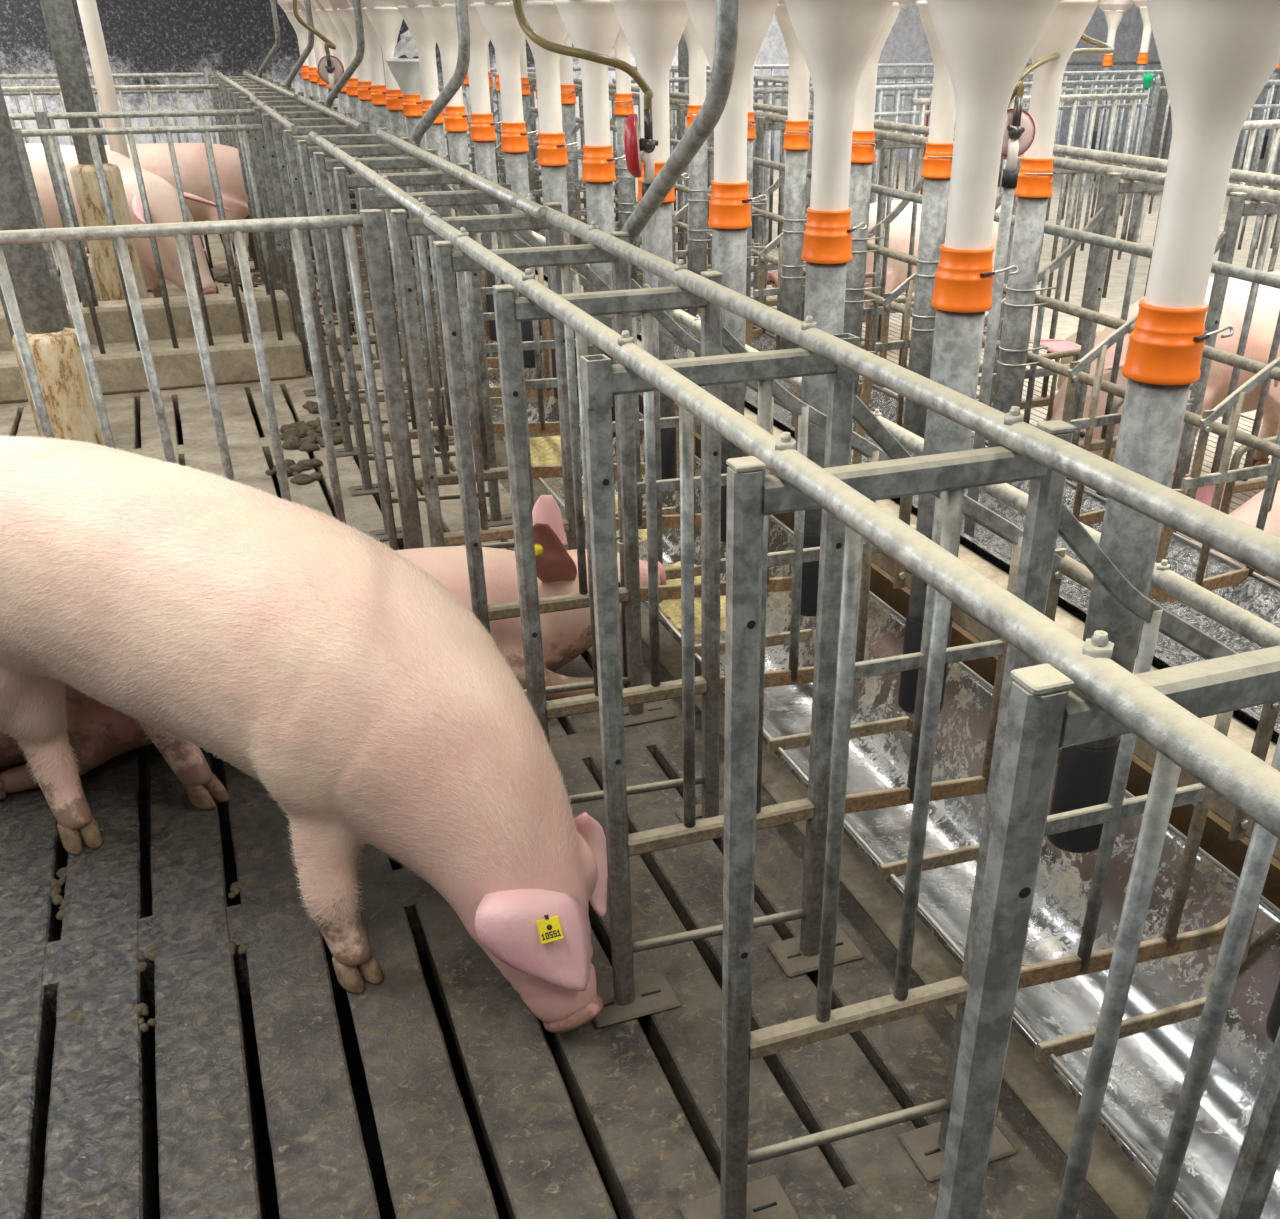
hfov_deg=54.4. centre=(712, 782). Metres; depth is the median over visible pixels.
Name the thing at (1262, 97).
wall
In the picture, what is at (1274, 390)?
pig
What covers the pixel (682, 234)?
divider
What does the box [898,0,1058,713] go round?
tube
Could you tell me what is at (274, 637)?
pig
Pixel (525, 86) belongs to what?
tube
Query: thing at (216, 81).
divider
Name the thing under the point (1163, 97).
pole
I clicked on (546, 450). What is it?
meal
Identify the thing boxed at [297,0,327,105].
tube
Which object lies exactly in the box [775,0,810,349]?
tube
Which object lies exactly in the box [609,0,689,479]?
tube
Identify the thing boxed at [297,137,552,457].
divider
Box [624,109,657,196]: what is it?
disc
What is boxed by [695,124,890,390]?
divider
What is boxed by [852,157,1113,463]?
divider
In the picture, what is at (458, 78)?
pipe
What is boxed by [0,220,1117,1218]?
floor
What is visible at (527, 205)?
rail
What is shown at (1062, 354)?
loop
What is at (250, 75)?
rail
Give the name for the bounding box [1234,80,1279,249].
railing
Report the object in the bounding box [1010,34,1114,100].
hose
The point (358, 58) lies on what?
pipe
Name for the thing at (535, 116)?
divider
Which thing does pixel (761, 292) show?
divider
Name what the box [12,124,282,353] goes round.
railing
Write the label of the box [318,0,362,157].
tube
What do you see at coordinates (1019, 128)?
disc
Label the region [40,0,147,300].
pole
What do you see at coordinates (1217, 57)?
tube
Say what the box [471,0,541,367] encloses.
tube
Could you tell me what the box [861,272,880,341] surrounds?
loop
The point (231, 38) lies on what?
wall
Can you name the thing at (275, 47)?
pipe
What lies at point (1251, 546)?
rail
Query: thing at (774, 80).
railing
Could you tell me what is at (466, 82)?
tube
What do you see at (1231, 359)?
pipe
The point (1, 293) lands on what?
railing
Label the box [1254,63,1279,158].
tube
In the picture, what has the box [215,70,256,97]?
rail
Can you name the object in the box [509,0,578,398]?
tube
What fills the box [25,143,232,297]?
pig
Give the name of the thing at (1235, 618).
pipe
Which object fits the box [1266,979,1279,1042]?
tube
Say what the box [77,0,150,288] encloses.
pole
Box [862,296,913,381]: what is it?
loop
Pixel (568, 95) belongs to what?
tube
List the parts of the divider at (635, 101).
post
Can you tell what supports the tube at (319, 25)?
on the trough at (1148, 1069)
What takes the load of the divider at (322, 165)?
on the floor at (77, 1129)
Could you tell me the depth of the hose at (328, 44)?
5.80 m
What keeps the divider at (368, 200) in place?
on the floor at (77, 1129)
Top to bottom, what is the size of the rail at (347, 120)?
0.044 m
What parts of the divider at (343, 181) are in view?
post, plate, rod, post, plate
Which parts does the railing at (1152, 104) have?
rail, rail, post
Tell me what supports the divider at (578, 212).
on the floor at (1067, 325)
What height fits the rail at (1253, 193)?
0.030 m
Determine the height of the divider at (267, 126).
1.108 m
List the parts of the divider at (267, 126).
post, post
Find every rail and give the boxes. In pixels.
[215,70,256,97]
[243,70,298,99]
[250,96,297,133]
[297,95,364,131]
[308,131,441,219]
[376,129,548,221]
[423,215,1279,838]
[492,72,1279,203]
[527,72,1279,187]
[544,206,1279,581]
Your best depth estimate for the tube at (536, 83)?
7.24 m
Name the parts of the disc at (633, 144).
plate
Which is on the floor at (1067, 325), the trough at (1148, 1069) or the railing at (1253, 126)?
the railing at (1253, 126)
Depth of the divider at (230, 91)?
7.71 m
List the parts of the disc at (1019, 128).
plate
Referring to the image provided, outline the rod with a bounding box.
[1117,73,1153,259]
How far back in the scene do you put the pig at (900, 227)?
6.10 m
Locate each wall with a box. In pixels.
[0,0,1171,181]
[1237,79,1279,149]
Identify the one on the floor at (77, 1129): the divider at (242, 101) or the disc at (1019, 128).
the divider at (242, 101)
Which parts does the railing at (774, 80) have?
rail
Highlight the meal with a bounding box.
[529,435,725,633]
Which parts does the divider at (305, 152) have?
post, plate, rod, post, plate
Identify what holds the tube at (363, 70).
on the trough at (1148, 1069)
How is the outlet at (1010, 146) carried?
attached to the disc at (1019, 128)
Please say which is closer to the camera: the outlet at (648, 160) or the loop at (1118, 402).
the outlet at (648, 160)
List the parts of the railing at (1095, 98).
rail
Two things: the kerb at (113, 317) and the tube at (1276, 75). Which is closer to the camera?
the kerb at (113, 317)
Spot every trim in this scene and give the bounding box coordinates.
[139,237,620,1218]
[476,239,1279,859]
[485,286,1279,908]
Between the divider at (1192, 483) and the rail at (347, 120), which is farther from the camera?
the rail at (347, 120)
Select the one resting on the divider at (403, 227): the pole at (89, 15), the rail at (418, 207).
the rail at (418, 207)
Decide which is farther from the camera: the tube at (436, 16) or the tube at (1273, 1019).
the tube at (436, 16)
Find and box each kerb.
[0,290,294,350]
[0,330,305,403]
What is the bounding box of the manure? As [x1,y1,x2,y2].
[50,273,350,1031]
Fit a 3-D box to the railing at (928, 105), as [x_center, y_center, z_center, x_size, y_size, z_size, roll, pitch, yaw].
[1.712,-4.642,9.450,0.260,0.960,0.030,-12,34,-18]
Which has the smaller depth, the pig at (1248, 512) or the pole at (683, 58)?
the pig at (1248, 512)
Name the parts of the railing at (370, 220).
rail, post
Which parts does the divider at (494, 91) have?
post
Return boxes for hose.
[293,0,335,51]
[512,0,652,108]
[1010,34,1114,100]
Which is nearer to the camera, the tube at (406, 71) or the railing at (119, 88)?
the tube at (406, 71)
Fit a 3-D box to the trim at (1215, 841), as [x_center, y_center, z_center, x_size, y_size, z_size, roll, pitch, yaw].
[-1.292,-2.569,6.792,0.086,0.400,16.000,-12,34,-18]
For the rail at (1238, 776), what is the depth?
0.93 m
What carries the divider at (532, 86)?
on the floor at (1067, 325)
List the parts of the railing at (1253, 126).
rail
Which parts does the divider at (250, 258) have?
post, post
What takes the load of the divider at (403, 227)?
on the floor at (77, 1129)
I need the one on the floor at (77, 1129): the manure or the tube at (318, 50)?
the manure
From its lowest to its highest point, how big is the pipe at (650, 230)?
1.083 m
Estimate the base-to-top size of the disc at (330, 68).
0.193 m
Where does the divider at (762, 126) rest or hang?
on the floor at (1067, 325)
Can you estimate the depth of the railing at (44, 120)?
5.59 m
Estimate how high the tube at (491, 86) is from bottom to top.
1.676 m
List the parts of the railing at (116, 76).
rail, rail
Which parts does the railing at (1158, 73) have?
rail, rail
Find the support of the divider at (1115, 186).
on the floor at (1067, 325)
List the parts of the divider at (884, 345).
post, post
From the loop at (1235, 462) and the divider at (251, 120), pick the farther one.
the divider at (251, 120)
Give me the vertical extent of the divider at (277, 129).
1.100 m
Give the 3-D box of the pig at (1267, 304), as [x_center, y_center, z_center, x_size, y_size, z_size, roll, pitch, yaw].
[1.694,-1.319,4.314,1.545,0.815,0.490,-13,34,-21]
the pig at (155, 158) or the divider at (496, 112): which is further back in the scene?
the divider at (496, 112)
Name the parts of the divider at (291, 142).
post, plate, rod, post, plate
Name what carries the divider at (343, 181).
on the floor at (77, 1129)
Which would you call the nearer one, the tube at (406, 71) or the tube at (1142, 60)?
the tube at (406, 71)
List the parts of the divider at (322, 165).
post, plate, rod, post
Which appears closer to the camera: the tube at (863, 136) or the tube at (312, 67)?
the tube at (863, 136)
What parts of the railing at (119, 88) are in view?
rail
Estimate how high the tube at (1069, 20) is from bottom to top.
1.676 m
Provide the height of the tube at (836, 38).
1.601 m
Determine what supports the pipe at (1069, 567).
attached to the divider at (343, 181)
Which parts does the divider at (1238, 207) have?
post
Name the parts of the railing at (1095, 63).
rail, rail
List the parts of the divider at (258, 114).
post, rod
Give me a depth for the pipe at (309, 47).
7.03 m
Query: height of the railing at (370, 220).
1.103 m
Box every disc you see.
[318,51,343,97]
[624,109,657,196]
[1001,96,1034,187]
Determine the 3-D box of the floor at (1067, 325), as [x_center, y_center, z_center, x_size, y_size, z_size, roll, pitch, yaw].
[5.017,-3.745,9.021,11.476,0.100,16.000,-12,34,-18]
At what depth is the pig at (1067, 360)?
5.50 m
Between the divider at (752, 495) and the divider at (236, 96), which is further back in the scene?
the divider at (236, 96)
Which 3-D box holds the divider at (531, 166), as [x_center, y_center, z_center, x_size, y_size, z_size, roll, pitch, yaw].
[-0.752,-3.670,7.719,0.938,1.108,0.098,-12,34,-18]
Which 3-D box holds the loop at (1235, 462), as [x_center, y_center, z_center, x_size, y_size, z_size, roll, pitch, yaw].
[1.481,-0.674,3.345,0.342,0.540,0.022,-14,34,-21]
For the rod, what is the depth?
8.38 m
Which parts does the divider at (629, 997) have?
post, plate, rod, plate, post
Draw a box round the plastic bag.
[391,29,418,58]
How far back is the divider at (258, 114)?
6.14 m
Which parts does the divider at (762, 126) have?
post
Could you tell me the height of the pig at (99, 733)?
0.410 m
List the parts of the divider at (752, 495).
plate, post, rod, plate, post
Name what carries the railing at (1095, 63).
on the floor at (1067, 325)
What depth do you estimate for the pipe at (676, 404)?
2.60 m
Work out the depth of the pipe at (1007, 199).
3.17 m
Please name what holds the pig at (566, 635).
on the floor at (77, 1129)
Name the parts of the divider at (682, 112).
post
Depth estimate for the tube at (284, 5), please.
9.36 m
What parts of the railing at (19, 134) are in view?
post, rail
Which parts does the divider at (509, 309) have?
post, rod, plate, post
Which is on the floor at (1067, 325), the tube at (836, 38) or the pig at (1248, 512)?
the pig at (1248, 512)
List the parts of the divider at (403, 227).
post, post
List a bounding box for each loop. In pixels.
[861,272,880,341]
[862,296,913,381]
[976,318,1002,398]
[1026,348,1080,420]
[1096,383,1192,500]
[1220,436,1279,513]
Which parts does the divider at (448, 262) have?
post, rod, post, plate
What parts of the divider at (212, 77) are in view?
post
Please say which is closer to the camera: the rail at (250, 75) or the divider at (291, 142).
the divider at (291, 142)
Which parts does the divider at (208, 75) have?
post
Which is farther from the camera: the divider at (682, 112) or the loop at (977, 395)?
the divider at (682, 112)
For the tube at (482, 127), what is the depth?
4.72 m
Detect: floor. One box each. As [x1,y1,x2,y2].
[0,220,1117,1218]
[449,146,1279,540]
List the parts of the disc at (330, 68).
plate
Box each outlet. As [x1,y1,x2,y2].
[328,73,337,97]
[640,150,654,196]
[1001,138,1018,187]
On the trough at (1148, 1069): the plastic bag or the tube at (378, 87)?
the tube at (378, 87)
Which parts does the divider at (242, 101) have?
post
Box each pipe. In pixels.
[258,0,279,77]
[286,0,316,274]
[325,0,364,333]
[408,0,469,458]
[439,87,1279,288]
[443,112,1279,380]
[444,134,1279,458]
[452,188,1279,647]
[546,266,1238,659]
[590,347,999,636]
[600,0,738,687]
[644,212,662,602]
[964,187,1014,537]
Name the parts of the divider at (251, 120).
post, post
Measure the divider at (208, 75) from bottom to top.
1.108 m
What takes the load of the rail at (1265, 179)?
attached to the divider at (682, 112)
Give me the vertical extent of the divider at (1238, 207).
1.108 m
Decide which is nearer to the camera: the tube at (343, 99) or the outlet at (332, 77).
the outlet at (332, 77)
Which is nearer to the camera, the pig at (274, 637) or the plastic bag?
the pig at (274, 637)
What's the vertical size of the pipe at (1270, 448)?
0.027 m
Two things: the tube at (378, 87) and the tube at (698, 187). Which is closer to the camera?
the tube at (698, 187)
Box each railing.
[0,72,203,144]
[0,209,423,549]
[0,285,13,339]
[2,84,234,267]
[9,109,269,306]
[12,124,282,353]
[490,61,1279,188]
[612,68,1279,243]
[670,68,813,247]
[706,78,1160,277]
[905,93,1147,301]
[920,105,955,194]
[1144,144,1170,295]
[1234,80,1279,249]
[1240,119,1279,271]
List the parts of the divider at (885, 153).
post, post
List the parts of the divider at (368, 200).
post, rod, post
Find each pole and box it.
[0,83,104,446]
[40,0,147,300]
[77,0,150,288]
[678,34,688,93]
[1147,75,1170,192]
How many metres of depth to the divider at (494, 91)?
9.54 m
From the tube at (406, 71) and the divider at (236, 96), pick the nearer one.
the tube at (406, 71)
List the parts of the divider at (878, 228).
post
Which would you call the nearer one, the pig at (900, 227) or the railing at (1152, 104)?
the pig at (900, 227)
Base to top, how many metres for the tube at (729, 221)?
1.601 m
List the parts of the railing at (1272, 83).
rail, rail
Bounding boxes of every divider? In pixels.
[207,73,290,188]
[211,76,291,194]
[214,78,292,200]
[218,81,359,260]
[222,84,361,271]
[227,88,362,284]
[233,92,364,292]
[239,96,362,309]
[245,101,432,327]
[253,106,435,348]
[262,112,461,370]
[271,121,485,395]
[283,128,499,422]
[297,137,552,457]
[313,149,559,495]
[333,163,592,541]
[358,183,679,548]
[390,202,725,579]
[433,231,816,726]
[445,75,541,188]
[467,83,542,196]
[470,80,587,242]
[492,271,912,822]
[495,113,586,209]
[528,93,639,266]
[532,90,615,230]
[544,98,682,274]
[569,105,713,289]
[580,333,1065,1027]
[613,104,710,281]
[630,113,787,327]
[672,117,785,327]
[680,420,1279,1218]
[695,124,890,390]
[745,139,925,396]
[790,163,1020,440]
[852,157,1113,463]
[935,645,1279,1218]
[977,172,1163,481]
[1062,192,1279,532]
[1139,356,1279,640]
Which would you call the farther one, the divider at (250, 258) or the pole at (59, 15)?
the divider at (250, 258)
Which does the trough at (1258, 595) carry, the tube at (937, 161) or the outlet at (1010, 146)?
the tube at (937, 161)
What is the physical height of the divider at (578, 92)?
1.108 m
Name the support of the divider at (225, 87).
on the floor at (77, 1129)
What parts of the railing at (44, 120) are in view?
post, rail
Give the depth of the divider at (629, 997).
1.96 m
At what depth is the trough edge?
2.29 m
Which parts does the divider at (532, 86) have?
post, post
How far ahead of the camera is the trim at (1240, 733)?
2.73 m
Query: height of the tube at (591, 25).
1.601 m
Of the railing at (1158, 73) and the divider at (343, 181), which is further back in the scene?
the railing at (1158, 73)
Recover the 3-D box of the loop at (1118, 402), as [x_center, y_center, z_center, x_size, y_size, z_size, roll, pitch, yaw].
[1.296,-0.917,3.738,0.342,0.540,0.022,-14,34,-21]
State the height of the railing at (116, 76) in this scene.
1.105 m
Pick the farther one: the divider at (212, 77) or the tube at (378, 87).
the divider at (212, 77)
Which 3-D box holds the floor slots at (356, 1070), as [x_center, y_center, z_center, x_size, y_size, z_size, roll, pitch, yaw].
[1.892,-2.434,7.734,26.000,0.020,24.000,-12,34,-18]
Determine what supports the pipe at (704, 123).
on the floor at (77, 1129)
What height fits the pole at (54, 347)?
3.200 m
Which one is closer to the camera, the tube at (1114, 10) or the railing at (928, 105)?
the railing at (928, 105)
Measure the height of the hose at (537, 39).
0.366 m
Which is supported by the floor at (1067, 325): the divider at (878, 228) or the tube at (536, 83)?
the divider at (878, 228)
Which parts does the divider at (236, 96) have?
post, post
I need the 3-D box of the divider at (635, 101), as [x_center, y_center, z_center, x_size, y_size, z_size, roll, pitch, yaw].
[-0.567,-3.427,7.325,0.938,1.108,0.098,-12,34,-18]
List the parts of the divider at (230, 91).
post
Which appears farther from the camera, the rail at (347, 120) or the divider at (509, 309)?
the rail at (347, 120)
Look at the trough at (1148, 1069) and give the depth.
2.18 m
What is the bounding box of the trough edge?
[293,204,1180,1218]
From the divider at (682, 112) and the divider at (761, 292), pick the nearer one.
the divider at (761, 292)
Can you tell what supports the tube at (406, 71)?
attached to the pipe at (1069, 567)
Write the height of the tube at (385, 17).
1.601 m
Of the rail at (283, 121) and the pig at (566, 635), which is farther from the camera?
the rail at (283, 121)
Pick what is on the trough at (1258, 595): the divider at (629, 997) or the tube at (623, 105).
the tube at (623, 105)
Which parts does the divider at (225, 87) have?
post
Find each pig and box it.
[0,435,607,1032]
[0,682,151,799]
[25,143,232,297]
[104,143,248,275]
[395,495,665,700]
[768,200,1000,347]
[1029,271,1279,495]
[1057,326,1105,388]
[1185,474,1279,584]
[1268,379,1279,460]
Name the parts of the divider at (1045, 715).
post, post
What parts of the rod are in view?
green cap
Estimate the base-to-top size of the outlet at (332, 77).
0.108 m
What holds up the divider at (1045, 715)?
on the floor at (77, 1129)
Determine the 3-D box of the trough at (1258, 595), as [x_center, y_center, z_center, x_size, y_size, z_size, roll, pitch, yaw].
[-0.290,-2.189,5.851,0.660,0.216,11.600,-12,34,-18]
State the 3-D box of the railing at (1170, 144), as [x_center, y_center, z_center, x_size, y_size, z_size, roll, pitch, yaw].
[2.880,-3.737,7.836,0.034,1.117,3.048,11,33,16]
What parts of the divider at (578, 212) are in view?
post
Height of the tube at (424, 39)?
1.601 m
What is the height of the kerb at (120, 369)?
0.170 m
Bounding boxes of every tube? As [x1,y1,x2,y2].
[277,0,312,97]
[287,0,320,102]
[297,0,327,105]
[299,0,352,208]
[310,0,356,209]
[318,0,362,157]
[334,0,376,133]
[346,0,397,208]
[362,0,414,264]
[385,58,432,280]
[392,0,457,297]
[413,0,482,307]
[437,0,504,340]
[463,72,477,189]
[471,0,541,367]
[487,46,501,182]
[495,52,505,182]
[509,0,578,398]
[520,38,540,232]
[535,83,539,131]
[552,0,625,437]
[560,33,585,244]
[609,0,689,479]
[614,28,636,281]
[683,15,711,316]
[684,0,779,541]
[746,65,765,296]
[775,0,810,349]
[785,0,893,615]
[843,0,909,395]
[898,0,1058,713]
[903,0,955,438]
[988,0,1100,483]
[1047,0,1279,852]
[1091,0,1134,149]
[1129,0,1151,153]
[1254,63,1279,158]
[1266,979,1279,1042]
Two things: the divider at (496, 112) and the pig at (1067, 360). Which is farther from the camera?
the divider at (496, 112)
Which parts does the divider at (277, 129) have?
post, plate, post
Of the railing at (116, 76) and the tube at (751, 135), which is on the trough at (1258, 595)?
the tube at (751, 135)
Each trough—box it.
[356,235,1279,1218]
[451,185,1279,743]
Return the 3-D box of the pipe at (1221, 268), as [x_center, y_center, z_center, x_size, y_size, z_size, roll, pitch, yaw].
[-0.352,-3.206,6.143,0.027,0.027,10.100,-12,34,-18]
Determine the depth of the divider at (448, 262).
2.70 m
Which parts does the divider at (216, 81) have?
post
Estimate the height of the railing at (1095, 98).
1.116 m
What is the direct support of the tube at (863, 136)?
on the trough at (1258, 595)
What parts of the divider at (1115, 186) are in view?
post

